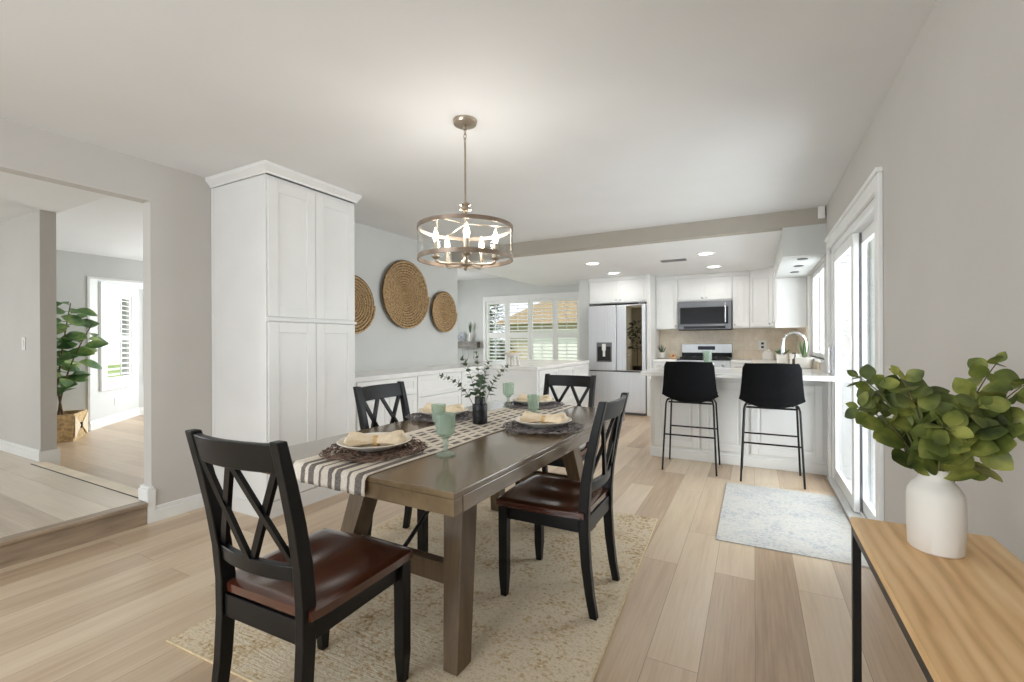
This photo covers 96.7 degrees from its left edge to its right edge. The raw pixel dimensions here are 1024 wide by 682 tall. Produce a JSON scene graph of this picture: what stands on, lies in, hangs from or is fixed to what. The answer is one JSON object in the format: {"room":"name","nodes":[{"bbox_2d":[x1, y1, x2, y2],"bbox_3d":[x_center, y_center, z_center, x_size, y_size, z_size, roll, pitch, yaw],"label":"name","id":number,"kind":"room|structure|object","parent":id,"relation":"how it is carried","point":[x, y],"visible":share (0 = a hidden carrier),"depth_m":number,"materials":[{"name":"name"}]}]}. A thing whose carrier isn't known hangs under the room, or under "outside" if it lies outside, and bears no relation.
{"room":"dining room","nodes":[
{"label":"dining room","id":0,"kind":"room"},
{"bbox_2d":[0,210,56,450],"bbox_3d":[-5.345,0.028,4.751,2.500,2.420,0.110,0,0,28],"label":"wall","id":1,"kind":"structure","parent":0,"point":[28,377],"depth_m":4.24,"materials":[{"name":"beige paint"}]},
{"bbox_2d":[0,439,39,461],"bbox_3d":[-5.370,1.043,4.695,2.500,0.105,0.016,0,0,28],"label":"baseboard","id":2,"kind":"structure","parent":1,"relation":"attached to","point":[6,446],"depth_m":4.31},
{"bbox_2d":[38,449,59,465],"bbox_3d":[-4.228,1.116,4.160,0.020,0.235,0.141,0,0,28],"label":"baseboard","id":3,"kind":"structure","parent":1,"relation":"attached to","point":[51,456],"depth_m":4.16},
{"bbox_2d":[0,171,142,260],"bbox_3d":[-4.322,-1.626,4.559,4.500,0.880,9.000,0,0,28],"label":"ceiling","id":4,"kind":"structure","parent":0,"point":[110,226],"depth_m":5.14,"materials":[{"name":"paint"}]},
{"bbox_2d":[0,450,147,568],"bbox_3d":[-5.391,1.165,2.388,4.630,0.147,4.150,0,0,28],"label":"floor","id":5,"kind":"structure","parent":0,"point":[46,508],"depth_m":2.98,"materials":[{"name":"brown wood"}]},
{"bbox_2d":[56,250,142,422],"bbox_3d":[-5.249,-0.072,7.457,0.130,2.620,4.760,0,0,28],"label":"wall","id":6,"kind":"structure","parent":0,"point":[73,269],"depth_m":6.17,"materials":[{"name":"grey paint"}]},
{"bbox_2d":[87,276,142,421],"bbox_3d":[-5.305,0.108,7.201,0.010,2.000,2.185,0,0,28],"label":"trim","id":7,"kind":"structure","parent":6,"relation":"attached to","point":[88,277],"depth_m":6.25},
{"bbox_2d":[90,279,138,420],"bbox_3d":[-6.075,0.185,6.897,0.120,2.112,1.386,0,0,-17],"label":"door","id":8,"kind":"structure","parent":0,"point":[102,404],"depth_m":6.76,"materials":[{"name":"white paint"}]},
{"bbox_2d":[89,408,139,430],"bbox_3d":[-6.005,1.172,6.917,0.016,0.130,1.386,0,0,-17],"label":"baseboard","id":9,"kind":"structure","parent":8,"relation":"attached to","point":[98,423],"depth_m":6.81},
{"bbox_2d":[98,282,134,391],"bbox_3d":[-6.045,-0.061,6.927,0.135,1.565,0.955,0,0,-17],"label":"window","id":10,"kind":"structure","parent":8,"relation":"in","point":[104,289],"depth_m":6.91,"materials":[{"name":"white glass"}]},
{"bbox_2d":[97,279,142,288],"bbox_3d":[-5.550,-0.917,8.102,1.000,0.088,3.900,0,0,28],"label":"ceiling","id":11,"kind":"structure","parent":0,"point":[129,284],"depth_m":7.01,"materials":[{"name":"paint"}]},
{"bbox_2d":[138,289,143,406],"bbox_3d":[-5.644,0.184,8.789,0.120,2.112,2.780,0,0,28],"label":"wall","id":12,"kind":"structure","parent":0,"point":[140,291],"depth_m":7.61,"materials":[{"name":"grey paint"}]},
{"bbox_2d":[0,117,457,505],"bbox_3d":[-2.595,-0.424,2.897,0.100,3.300,7.680,0,0,28],"label":"wall","id":13,"kind":"structure","parent":0,"point":[177,323],"depth_m":3.22,"materials":[{"name":"beige paint"}]},
{"bbox_2d":[138,484,155,523],"bbox_3d":[-2.482,1.104,3.094,0.129,0.243,0.047,0,0,28],"label":"baseboard","id":14,"kind":"structure","parent":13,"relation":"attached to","point":[146,493],"depth_m":3.07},
{"bbox_2d":[153,493,204,521],"bbox_3d":[-2.339,1.173,3.243,0.016,0.105,0.385,0,0,28],"label":"baseboard","id":15,"kind":"structure","parent":13,"relation":"attached to","point":[180,506],"depth_m":3.21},
{"bbox_2d":[354,275,375,333],"bbox_3d":[-1.607,-0.367,4.569,0.071,0.601,0.609,0,0,28],"label":"wall basket","id":16,"kind":"object","parent":13,"relation":"attached to","point":[365,309],"visible":0.29,"depth_m":4.69,"materials":[{"name":"wicker"}]},
{"bbox_2d":[382,260,429,328],"bbox_3d":[-1.227,-0.537,5.284,0.074,0.790,0.797,0,0,28],"label":"wall basket","id":17,"kind":"object","parent":13,"relation":"attached to","point":[406,302],"visible":1,"depth_m":5.27,"materials":[{"name":"wicker"}]},
{"bbox_2d":[431,291,457,331],"bbox_3d":[-0.886,-0.378,5.926,0.074,0.536,0.539,0,0,28],"label":"wall basket","id":18,"kind":"object","parent":13,"relation":"attached to","point":[443,309],"visible":1,"depth_m":5.93,"materials":[{"name":"wicker"}]},
{"bbox_2d":[452,206,825,261],"bbox_3d":[1.007,-1.252,5.249,4.320,0.355,0.120,0,0,28],"label":"beam","id":19,"kind":"structure","parent":13,"relation":"attached to","point":[768,222],"depth_m":4.87,"materials":[{"name":"beige paint"}]},
{"bbox_2d":[0,414,926,681],"bbox_3d":[-2.615,1.274,4.667,10.190,0.104,10.780,0,0,28],"label":"floor","id":20,"kind":"structure","parent":0,"point":[698,607],"depth_m":2.17,"materials":[{"name":"brown wood"}]},
{"bbox_2d":[57,409,87,441],"bbox_3d":[-5.698,1.070,5.711,0.465,0.330,0.452,0,0,-27],"label":"basket","id":21,"kind":"object","parent":20,"relation":"on","point":[73,425],"visible":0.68,"depth_m":5.61,"materials":[{"name":"wicker"}]},
{"bbox_2d":[56,301,108,414],"bbox_3d":[-5.643,0.219,5.684,0.911,1.453,0.703,0,0,-36],"label":"rubber plant","id":22,"kind":"object","parent":21,"relation":"on","point":[63,356],"visible":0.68,"depth_m":5.73,"materials":[{"name":"green plant"}]},
{"bbox_2d":[205,159,361,518],"bbox_3d":[-1.763,0.003,3.594,0.707,2.438,0.860,0,0,28],"label":"pantry cabinet","id":23,"kind":"object","parent":20,"relation":"on","point":[283,252],"visible":0.77,"depth_m":3.32,"materials":[{"name":"wood"}]},
{"bbox_2d":[355,376,416,430],"bbox_3d":[-1.413,0.787,4.341,0.618,0.868,0.832,0,0,28],"label":"base cabinet","id":24,"kind":"object","parent":20,"relation":"on","point":[383,417],"visible":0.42,"depth_m":4.22,"materials":[{"name":"wood"}]},
{"bbox_2d":[355,365,483,382],"bbox_3d":[-1.115,0.331,4.904,0.620,0.040,2.108,0,0,28],"label":"countertop","id":25,"kind":"structure","parent":24,"relation":"on","point":[360,376],"depth_m":4.66,"materials":[{"name":"white stone"}]},
{"bbox_2d":[166,497,657,681],"bbox_3d":[-0.208,1.211,2.464,1.626,0.009,2.146,0,0,26],"label":"area rug","id":26,"kind":"object","parent":20,"relation":"on","point":[543,630],"visible":0.52,"depth_m":1.93,"materials":[{"name":"carpet"}]},
{"bbox_2d":[185,429,412,681],"bbox_3d":[-0.671,0.736,1.494,0.454,0.945,0.561,0,0,26],"label":"dining chair","id":27,"kind":"object","parent":26,"relation":"on","point":[295,593],"visible":1,"depth_m":1.35,"materials":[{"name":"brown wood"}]},
{"bbox_2d":[353,381,427,551],"bbox_3d":[-0.594,0.736,2.694,0.561,0.945,0.454,0,0,27],"label":"dining chair","id":28,"kind":"object","parent":26,"relation":"on","point":[381,391],"visible":0.16,"depth_m":2.74,"materials":[{"name":"black paint"}]},
{"bbox_2d":[260,401,624,675],"bbox_3d":[-0.154,0.836,2.479,1.030,0.740,1.915,0,0,29],"label":"dining table","id":29,"kind":"object","parent":26,"relation":"on","point":[451,483],"visible":0.66,"depth_m":1.77,"materials":[{"name":"brown wood"}]},
{"bbox_2d":[293,405,574,496],"bbox_3d":[-0.197,0.504,2.498,0.398,0.084,1.948,0,0,29],"label":"table runner","id":30,"kind":"object","parent":29,"relation":"on","point":[349,477],"visible":0.61,"depth_m":1.84,"materials":[{"name":"fabric"}]},
{"bbox_2d":[319,439,427,462],"bbox_3d":[-0.581,0.455,1.925,0.435,0.016,0.436,0,0,-45],"label":"placemat","id":31,"kind":"object","parent":30,"relation":"on","point":[394,452],"visible":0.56,"depth_m":1.83,"materials":[{"name":"wicker"}]},
{"bbox_2d":[336,432,411,451],"bbox_3d":[-0.579,0.432,1.923,0.306,0.035,0.306,0,0,28],"label":"plate","id":32,"kind":"object","parent":31,"relation":"on","point":[366,448],"visible":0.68,"depth_m":1.85,"materials":[{"name":"ceramic"}]},
{"bbox_2d":[344,430,406,446],"bbox_3d":[-0.574,0.411,1.922,0.244,0.064,0.136,0,0,-6],"label":"napkin","id":33,"kind":"object","parent":32,"relation":"on","point":[354,438],"visible":0.95,"depth_m":1.89,"materials":[{"name":"fabric"}]},
{"bbox_2d":[472,397,486,423],"bbox_3d":[-0.180,0.388,2.554,0.084,0.146,0.084,0,0,28],"label":"bud vase","id":34,"kind":"object","parent":30,"relation":"on","point":[479,413],"visible":0.97,"depth_m":2.52,"materials":[{"name":"black ceramic"}]},
{"bbox_2d":[438,373,472,403],"bbox_3d":[-0.304,0.293,2.547,0.215,0.254,0.079,0,0,-3],"label":"eucalyptus sprig","id":35,"kind":"object","parent":34,"relation":"in","point":[448,377],"visible":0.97,"depth_m":2.53,"materials":[{"name":"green plant"}]},
{"bbox_2d":[460,355,478,396],"bbox_3d":[-0.240,0.250,2.580,0.137,0.339,0.080,0,0,28],"label":"eucalyptus sprig","id":36,"kind":"object","parent":34,"relation":"in","point":[461,358],"visible":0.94,"depth_m":2.57,"materials":[{"name":"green plant"}]},
{"bbox_2d":[475,374,486,400],"bbox_3d":[-0.173,0.299,2.501,0.060,0.240,0.127,0,0,-15],"label":"eucalyptus sprig","id":37,"kind":"object","parent":34,"relation":"in","point":[481,380],"visible":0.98,"depth_m":2.49,"materials":[{"name":"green plant"}]},
{"bbox_2d":[482,363,508,403],"bbox_3d":[-0.087,0.268,2.542,0.164,0.301,0.066,0,0,7],"label":"eucalyptus sprig","id":38,"kind":"object","parent":34,"relation":"in","point":[489,388],"visible":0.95,"depth_m":2.55,"materials":[{"name":"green plant"}]},
{"bbox_2d":[503,401,563,408],"bbox_3d":[0.157,0.451,3.234,0.438,0.016,0.436,0,0,-14],"label":"placemat","id":39,"kind":"object","parent":30,"relation":"on","point":[550,405],"visible":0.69,"depth_m":3.15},
{"bbox_2d":[512,396,554,404],"bbox_3d":[0.154,0.429,3.237,0.306,0.035,0.306,0,0,28],"label":"plate","id":40,"kind":"object","parent":39,"relation":"on","point":[514,399],"visible":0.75,"depth_m":3.13,"materials":[{"name":"ceramic"}]},
{"bbox_2d":[516,393,551,402],"bbox_3d":[0.160,0.408,3.237,0.244,0.064,0.136,0,0,20],"label":"napkin","id":41,"kind":"object","parent":40,"relation":"on","point":[522,397],"visible":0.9,"depth_m":3.21,"materials":[{"name":"fabric"}]},
{"bbox_2d":[406,411,472,422],"bbox_3d":[-0.417,0.454,2.769,0.436,0.016,0.435,0,0,-35],"label":"placemat","id":42,"kind":"object","parent":29,"relation":"on","point":[425,418],"visible":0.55,"depth_m":2.68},
{"bbox_2d":[417,407,467,416],"bbox_3d":[-0.420,0.432,2.767,0.306,0.035,0.306,0,0,28],"label":"plate","id":43,"kind":"object","parent":42,"relation":"on","point":[439,414],"visible":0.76,"depth_m":2.66,"materials":[{"name":"ceramic"}]},
{"bbox_2d":[422,403,464,412],"bbox_3d":[-0.416,0.410,2.767,0.244,0.064,0.136,0,0,8],"label":"napkin","id":44,"kind":"object","parent":43,"relation":"on","point":[429,407],"visible":0.87,"depth_m":2.73,"materials":[{"name":"fabric"}]},
{"bbox_2d":[503,421,584,434],"bbox_3d":[0.161,0.451,2.418,0.434,0.016,0.430,0,0,31],"label":"placemat","id":45,"kind":"object","parent":29,"relation":"on","point":[525,428],"visible":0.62,"depth_m":2.33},
{"bbox_2d":[515,414,571,427],"bbox_3d":[0.165,0.429,2.416,0.306,0.035,0.306,0,0,28],"label":"plate","id":46,"kind":"object","parent":45,"relation":"on","point":[538,424],"visible":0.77,"depth_m":2.32,"materials":[{"name":"ceramic"}]},
{"bbox_2d":[520,411,567,424],"bbox_3d":[0.170,0.408,2.416,0.244,0.064,0.136,0,0,16],"label":"napkin","id":47,"kind":"object","parent":46,"relation":"on","point":[527,416],"visible":0.91,"depth_m":2.39,"materials":[{"name":"fabric"}]},
{"bbox_2d":[515,374,595,484],"bbox_3d":[0.336,0.732,3.297,0.454,0.945,0.561,0,0,28],"label":"dining chair","id":48,"kind":"object","parent":26,"relation":"on","point":[550,381],"visible":0.16,"depth_m":3.48,"materials":[{"name":"black paint"}]},
{"bbox_2d":[496,392,628,620],"bbox_3d":[0.265,0.732,2.229,0.561,0.945,0.454,0,0,28],"label":"dining chair","id":49,"kind":"object","parent":26,"relation":"on","point":[539,500],"visible":1,"depth_m":2.12,"materials":[{"name":"black paint"}]},
{"bbox_2d":[416,371,460,415],"bbox_3d":[-1.035,0.785,5.053,0.618,0.868,0.777,0,0,28],"label":"base cabinet","id":50,"kind":"object","parent":20,"relation":"on","point":[432,389],"visible":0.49,"depth_m":4.88,"materials":[{"name":"wood"}]},
{"bbox_2d":[460,369,484,406],"bbox_3d":[-0.725,0.784,5.637,0.618,0.868,0.540,0,0,28],"label":"base cabinet","id":51,"kind":"object","parent":20,"relation":"on","point":[465,402],"visible":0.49,"depth_m":5.40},
{"bbox_2d":[485,363,588,406],"bbox_3d":[0.154,0.780,6.515,1.350,0.868,1.854,0,0,28],"label":"base cabinet","id":52,"kind":"object","parent":20,"relation":"on","point":[510,384],"visible":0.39,"depth_m":5.63,"materials":[{"name":"wood"}]},
{"bbox_2d":[445,359,588,369],"bbox_3d":[0.151,0.325,6.507,1.355,0.040,1.908,0,0,28],"label":"countertop","id":53,"kind":"structure","parent":52,"relation":"on","point":[525,364],"depth_m":6.07,"materials":[{"name":"white stone"}]},
{"bbox_2d":[503,352,522,364],"bbox_3d":[0.011,0.226,5.771,0.250,0.164,0.250,0,0,28],"label":"footed bowl","id":54,"kind":"object","parent":53,"relation":"on","point":[513,357],"visible":0.94,"depth_m":5.72,"materials":[{"name":"white ceramic"}]},
{"bbox_2d":[589,303,646,414],"bbox_3d":[1.905,0.297,7.850,0.948,1.820,0.870,0,0,28],"label":"refrigerator","id":55,"kind":"object","parent":20,"relation":"on","point":[617,333],"visible":0.77,"depth_m":7.47,"materials":[{"name":"metal"}]},
{"bbox_2d":[646,274,659,415],"bbox_3d":[2.378,0.063,7.654,0.057,2.284,0.808,0,0,28],"label":"panel","id":56,"kind":"object","parent":20,"relation":"on","point":[653,339],"visible":0.64,"depth_m":7.32,"materials":[{"name":"wood"}]},
{"bbox_2d":[662,361,720,475],"bbox_3d":[1.710,0.695,4.339,0.494,1.019,0.504,0,0,28],"label":"bar stool","id":57,"kind":"object","parent":20,"relation":"on","point":[689,382],"visible":1,"depth_m":4.16,"materials":[{"name":"plastic"}]},
{"bbox_2d":[677,344,731,367],"bbox_3d":[3.100,0.625,7.313,0.773,1.152,0.706,0,0,28],"label":"range","id":58,"kind":"object","parent":20,"relation":"on","point":[720,355],"visible":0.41,"depth_m":7.45,"materials":[{"name":"silver metal"}]},
{"bbox_2d":[677,358,731,360],"bbox_3d":[3.096,0.290,7.308,0.769,0.012,0.570,0,0,28],"label":"cooktop","id":59,"kind":"object","parent":58,"relation":"in","point":[680,359],"depth_m":7.10,"materials":[{"name":"black glass"}]},
{"bbox_2d":[650,376,826,474],"bbox_3d":[2.276,0.771,4.687,1.563,0.868,0.590,0,0,28],"label":"breakfast bar","id":60,"kind":"object","parent":20,"relation":"on","point":[729,405],"visible":0.78,"depth_m":4.40,"materials":[{"name":"wood"}]},
{"bbox_2d":[640,366,834,381],"bbox_3d":[2.188,0.316,4.540,1.578,0.041,0.970,0,0,28],"label":"countertop","id":61,"kind":"structure","parent":60,"relation":"on","point":[808,375],"depth_m":4.16,"materials":[{"name":"white stone"}]},
{"bbox_2d":[739,363,805,489],"bbox_3d":[2.260,0.693,3.972,0.494,1.019,0.504,0,0,28],"label":"bar stool","id":62,"kind":"object","parent":20,"relation":"on","point":[777,386],"visible":1,"depth_m":3.79,"materials":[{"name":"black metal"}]},
{"bbox_2d":[716,482,868,567],"bbox_3d":[1.871,1.204,3.142,0.764,0.006,1.258,0,0,28],"label":"runner rug","id":63,"kind":"object","parent":20,"relation":"on","point":[813,525],"visible":0.87,"depth_m":3.01,"materials":[{"name":"fabric"}]},
{"bbox_2d":[850,516,1023,681],"bbox_3d":[0.717,0.837,0.581,0.271,0.750,1.255,0,0,28],"label":"console table","id":64,"kind":"object","parent":20,"relation":"on","point":[961,620],"visible":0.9,"depth_m":0.82,"materials":[{"name":"brown wood"}]},
{"bbox_2d":[906,469,967,558],"bbox_3d":[0.942,0.371,1.012,0.099,0.179,0.118,0,0,28],"label":"vase","id":65,"kind":"object","parent":64,"relation":"on","point":[936,506],"visible":0.84,"depth_m":0.97,"materials":[{"name":"white ceramic"}]},
{"bbox_2d":[844,391,918,468],"bbox_3d":[0.873,0.267,1.045,0.155,0.299,0.120,0,0,1],"label":"branch","id":66,"kind":"object","parent":65,"relation":"in","point":[885,436],"visible":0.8,"depth_m":1.04,"materials":[{"name":"green plant"}]},
{"bbox_2d":[847,364,922,443],"bbox_3d":[0.881,0.236,1.062,0.160,0.362,0.102,0,0,28],"label":"branch","id":67,"kind":"object","parent":65,"relation":"in","point":[867,371],"visible":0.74,"depth_m":1.07,"materials":[{"name":"green plant"}]},
{"bbox_2d":[879,365,940,440],"bbox_3d":[0.899,0.235,1.015,0.125,0.363,0.108,0,0,-22],"label":"branch","id":68,"kind":"object","parent":65,"relation":"in","point":[927,400],"visible":0.72,"depth_m":1.01,"materials":[{"name":"green plant"}]},
{"bbox_2d":[900,378,949,444],"bbox_3d":[0.953,0.251,1.048,0.114,0.330,0.146,0,0,28],"label":"branch","id":69,"kind":"object","parent":65,"relation":"in","point":[940,390],"visible":0.04,"depth_m":1.05,"materials":[{"name":"green plant"}]},
{"bbox_2d":[907,410,979,480],"bbox_3d":[0.907,0.276,0.952,0.118,0.280,0.144,0,0,28],"label":"branch","id":70,"kind":"object","parent":65,"relation":"in","point":[952,428],"visible":0.93,"depth_m":0.94,"materials":[{"name":"green plant"}]},
{"bbox_2d":[919,394,1010,473],"bbox_3d":[0.946,0.262,0.958,0.112,0.309,0.142,0,0,-6],"label":"branch","id":71,"kind":"object","parent":65,"relation":"in","point":[982,444],"visible":0.62,"depth_m":0.92,"materials":[{"name":"green plant"}]},
{"bbox_2d":[940,351,1019,418],"bbox_3d":[0.992,0.219,0.987,0.109,0.394,0.144,0,0,-19],"label":"branch","id":72,"kind":"object","parent":65,"relation":"in","point":[979,369],"visible":0.48,"depth_m":0.96,"materials":[{"name":"green plant"}]},
{"bbox_2d":[940,409,1023,481],"bbox_3d":[0.993,0.274,0.956,0.130,0.285,0.131,0,0,-7],"label":"branch","id":73,"kind":"object","parent":65,"relation":"in","point":[1002,460],"visible":0.49,"depth_m":0.93,"materials":[{"name":"green plant"}]},
{"bbox_2d":[969,373,1023,458],"bbox_3d":[1.010,0.242,0.965,0.115,0.347,0.155,0,0,-30],"label":"branch","id":74,"kind":"object","parent":65,"relation":"in","point":[1017,414],"visible":0.32,"depth_m":0.94,"materials":[{"name":"green plant"}]},
{"bbox_3d":[3.477,0.766,5.958,0.636,0.868,2.773,0,0,28],"label":"base cabinet","id":75,"kind":"object","parent":20,"relation":"on","visible":0},
{"bbox_2d":[731,359,817,369],"bbox_3d":[3.361,0.311,6.021,0.897,0.040,2.742,0,0,28],"label":"countertop","id":76,"kind":"structure","parent":75,"relation":"on","point":[732,360],"depth_m":6.76,"materials":[{"name":"white stone"}]},
{"bbox_2d":[762,348,775,359],"bbox_3d":[3.924,0.201,6.952,0.180,0.175,0.180,0,0,28],"label":"canister","id":77,"kind":"object","parent":76,"relation":"on","point":[768,354],"visible":0.98,"depth_m":6.89,"materials":[{"name":"white ceramic"}]},
{"bbox_2d":[762,352,775,359],"bbox_3d":[3.924,0.226,6.952,0.180,0.125,0.180,0,0,28],"label":"jar","id":78,"kind":"object","parent":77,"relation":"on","point":[765,355],"depth_m":6.88,"materials":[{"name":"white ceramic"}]},
{"bbox_2d":[776,354,787,362],"bbox_3d":[3.551,0.232,5.984,0.125,0.115,0.125,0,0,28],"label":"plant pot","id":79,"kind":"object","parent":76,"relation":"on","point":[780,358],"visible":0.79,"depth_m":5.93,"materials":[{"name":"white ceramic"}]},
{"bbox_2d":[781,332,806,356],"bbox_3d":[3.201,0.092,5.148,0.273,0.398,0.123,0,0,28],"label":"faucet","id":80,"kind":"object","parent":76,"relation":"on","point":[790,333],"visible":0.61,"depth_m":5.20,"materials":[{"name":"silver metal"}]},
{"bbox_2d":[795,357,812,368],"bbox_3d":[3.134,0.234,4.880,0.166,0.115,0.166,0,0,28],"label":"plant pot","id":81,"kind":"object","parent":76,"relation":"on","point":[805,363],"visible":0.9,"depth_m":4.81,"materials":[{"name":"white ceramic"}]},
{"bbox_2d":[796,338,808,357],"bbox_3d":[3.109,0.076,4.894,0.088,0.231,0.132,0,0,-30],"label":"aloe plant","id":82,"kind":"object","parent":81,"relation":"on","point":[804,352],"visible":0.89,"depth_m":4.87,"materials":[{"name":"green plant"}]},
{"bbox_2d":[0,0,936,247],"bbox_3d":[-0.736,-1.322,1.832,4.190,0.200,7.550,0,0,28],"label":"ceiling","id":83,"kind":"structure","parent":0,"point":[592,116],"depth_m":2.24,"materials":[{"name":"paint"}]},
{"bbox_2d":[417,115,512,270],"bbox_3d":[-0.260,-0.806,2.528,0.530,0.834,0.530,0,0,28],"label":"chandelier","id":84,"kind":"object","parent":83,"relation":"hanging from","point":[464,122],"visible":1,"depth_m":2.50,"materials":[{"name":"silver metal"}]},
{"bbox_2d":[457,268,501,280],"bbox_3d":[-1.188,-1.370,8.245,2.370,0.100,3.110,0,0,28],"label":"ceiling","id":85,"kind":"structure","parent":0,"point":[462,275],"depth_m":9.18,"materials":[{"name":"paint"}]},
{"bbox_2d":[457,277,755,362],"bbox_3d":[1.556,-0.112,8.635,6.840,2.640,0.150,0,0,28],"label":"wall","id":86,"kind":"structure","parent":0,"point":[471,293],"depth_m":9.76,"materials":[{"name":"grey paint"}]},
{"bbox_2d":[458,341,479,358],"bbox_3d":[-0.972,0.192,9.801,0.580,0.365,0.162,0,0,28],"label":"wall shelf","id":87,"kind":"object","parent":86,"relation":"attached to","point":[461,344],"visible":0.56,"depth_m":9.72,"materials":[{"name":"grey wood"}]},
{"bbox_2d":[483,292,579,360],"bbox_3d":[0.360,-0.162,9.210,2.150,1.550,0.135,0,0,28],"label":"window","id":88,"kind":"structure","parent":86,"relation":"in","point":[554,298],"depth_m":9.15,"materials":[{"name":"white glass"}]},
{"bbox_2d":[579,279,589,395],"bbox_3d":[1.421,0.067,8.237,0.175,2.284,0.680,0,0,28],"label":"trim","id":89,"kind":"structure","parent":86,"relation":"attached to","point":[584,304],"depth_m":7.93,"materials":[{"name":"grey paint"}]},
{"bbox_2d":[589,275,645,305],"bbox_3d":[1.927,-0.858,7.938,0.996,0.439,0.726,0,0,28],"label":"upper cabinet","id":90,"kind":"object","parent":86,"relation":"attached to","point":[625,290],"visible":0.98,"depth_m":7.65,"materials":[{"name":"white wood"}]},
{"bbox_2d":[656,276,677,329],"bbox_3d":[2.661,-0.639,7.746,0.356,0.884,0.376,0,0,28],"label":"upper cabinet","id":91,"kind":"object","parent":86,"relation":"attached to","point":[667,286],"visible":0.99,"depth_m":7.61,"materials":[{"name":"white wood"}]},
{"bbox_2d":[678,272,731,301],"bbox_3d":[3.175,-0.863,7.472,0.807,0.439,0.376,0,0,28],"label":"upper cabinet","id":92,"kind":"object","parent":86,"relation":"attached to","point":[711,286],"visible":0.99,"depth_m":7.32,"materials":[{"name":"white wood"}]},
{"bbox_2d":[678,300,732,330],"bbox_3d":[3.159,-0.406,7.439,0.797,0.470,0.450,0,0,28],"label":"microwave","id":93,"kind":"object","parent":92,"relation":"attached to","point":[697,315],"visible":0.98,"depth_m":7.27,"materials":[{"name":"metal"}]},
{"bbox_2d":[659,328,796,358],"bbox_3d":[3.498,0.046,7.510,2.051,0.488,0.013,0,0,28],"label":"backsplash","id":94,"kind":"structure","parent":86,"relation":"attached to","point":[744,342],"depth_m":7.41,"materials":[{"name":"tile"}]},
{"bbox_2d":[732,271,749,328],"bbox_3d":[3.642,-0.643,7.224,0.244,0.884,0.376,0,0,28],"label":"upper cabinet","id":95,"kind":"object","parent":86,"relation":"attached to","point":[741,279],"visible":1,"depth_m":7.09,"materials":[{"name":"white wood"}]},
{"bbox_2d":[750,267,773,327],"bbox_3d":[3.967,-0.644,6.898,0.642,0.884,0.647,0,0,28],"label":"upper cabinet","id":96,"kind":"object","parent":86,"relation":"attached to","point":[761,280],"visible":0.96,"depth_m":6.82,"materials":[{"name":"white wood"}]},
{"bbox_2d":[471,230,781,286],"bbox_3d":[1.766,-1.255,6.675,4.320,0.355,3.110,0,0,28],"label":"ceiling","id":97,"kind":"structure","parent":0,"point":[753,251],"depth_m":6.12,"materials":[{"name":"paint"}]},
{"bbox_2d":[867,238,873,257],"bbox_3d":[2.235,-1.320,1.402,1.160,0.150,12.580,0,0,28],"label":"roof eave","id":98,"kind":"object","parent":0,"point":[870,245],"depth_m":6.18},
{"bbox_2d":[797,0,1023,562],"bbox_3d":[1.944,-0.114,2.240,0.150,2.640,10.780,0,0,28],"label":"wall","id":99,"kind":"structure","parent":0,"point":[946,136],"depth_m":1.51,"materials":[{"name":"beige paint"}]},
{"bbox_2d":[772,264,805,327],"bbox_3d":[3.748,-0.628,6.201,0.374,0.914,0.803,0,0,28],"label":"upper cabinet","id":100,"kind":"object","parent":99,"relation":"attached to","point":[789,294],"visible":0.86,"depth_m":5.85,"materials":[{"name":"white wood"}]},
{"bbox_2d":[775,223,825,278],"bbox_3d":[3.156,-0.946,5.054,0.345,0.274,1.788,0,0,28],"label":"soffit","id":101,"kind":"structure","parent":99,"relation":"attached to","point":[807,241],"depth_m":4.32,"materials":[{"name":"grey paint"}]},
{"bbox_2d":[796,326,819,369],"bbox_3d":[3.753,0.052,5.816,0.012,0.473,2.734,0,0,28],"label":"backsplash","id":102,"kind":"structure","parent":99,"relation":"attached to","point":[804,331],"depth_m":6.12,"materials":[{"name":"tile"}]},
{"bbox_2d":[807,263,824,362],"bbox_3d":[3.325,-0.294,4.925,0.130,1.010,1.460,0,0,28],"label":"window","id":103,"kind":"structure","parent":99,"relation":"in","point":[818,276],"depth_m":5.25,"materials":[{"name":"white glass"}]},
{"bbox_2d":[824,166,883,520],"bbox_3d":[2.408,0.152,3.157,0.174,2.105,1.925,0,0,28],"label":"door","id":104,"kind":"structure","parent":99,"relation":"in","point":[846,261],"depth_m":3.13,"materials":[{"name":"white glass"}]},
{"label":"outside","id":105,"kind":"structure","parent":0,"visible":0},
{"bbox_2d":[107,357,874,415],"bbox_3d":[4.747,1.494,19.565,70.000,0.100,51.000,0,0,28],"label":"lawn","id":106,"kind":"structure","parent":105,"point":[116,365],"depth_m":24.00,"materials":[{"name":"green plant"}]},
{"bbox_2d":[490,304,504,338],"bbox_3d":[-3.141,-1.726,35.571,6.310,6.411,6.212,0,0,28],"label":"tree","id":107,"kind":"object","parent":106,"relation":"on","point":[500,311],"visible":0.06,"depth_m":34.75,"materials":[{"name":"green plant"}]},
{"bbox_2d":[490,338,518,359],"bbox_3d":[-1.081,0.602,22.111,2.859,1.744,2.832,0,0,28],"label":"bush","id":108,"kind":"object","parent":106,"relation":"on","point":[491,341],"visible":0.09,"depth_m":21.32,"materials":[{"name":"green plant"}]},
{"bbox_2d":[491,301,576,359],"bbox_3d":[9.224,-0.925,29.070,18.800,4.700,9.800,0,0,28],"label":"house","id":109,"kind":"structure","parent":106,"relation":"on","point":[568,304],"depth_m":28.48,"materials":[{"name":"beige paint"}]},
{"bbox_2d":[867,257,874,389],"bbox_3d":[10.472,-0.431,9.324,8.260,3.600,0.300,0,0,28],"label":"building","id":110,"kind":"structure","parent":106,"relation":"on","point":[870,261],"depth_m":10.37,"materials":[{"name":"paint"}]},
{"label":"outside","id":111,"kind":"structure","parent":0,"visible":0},
{"bbox_2d":[868,429,875,508],"bbox_3d":[4.498,1.335,0.205,6.260,0.120,12.580,0,0,28],"label":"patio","id":112,"kind":"structure","parent":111,"point":[871,442],"depth_m":4.57,"materials":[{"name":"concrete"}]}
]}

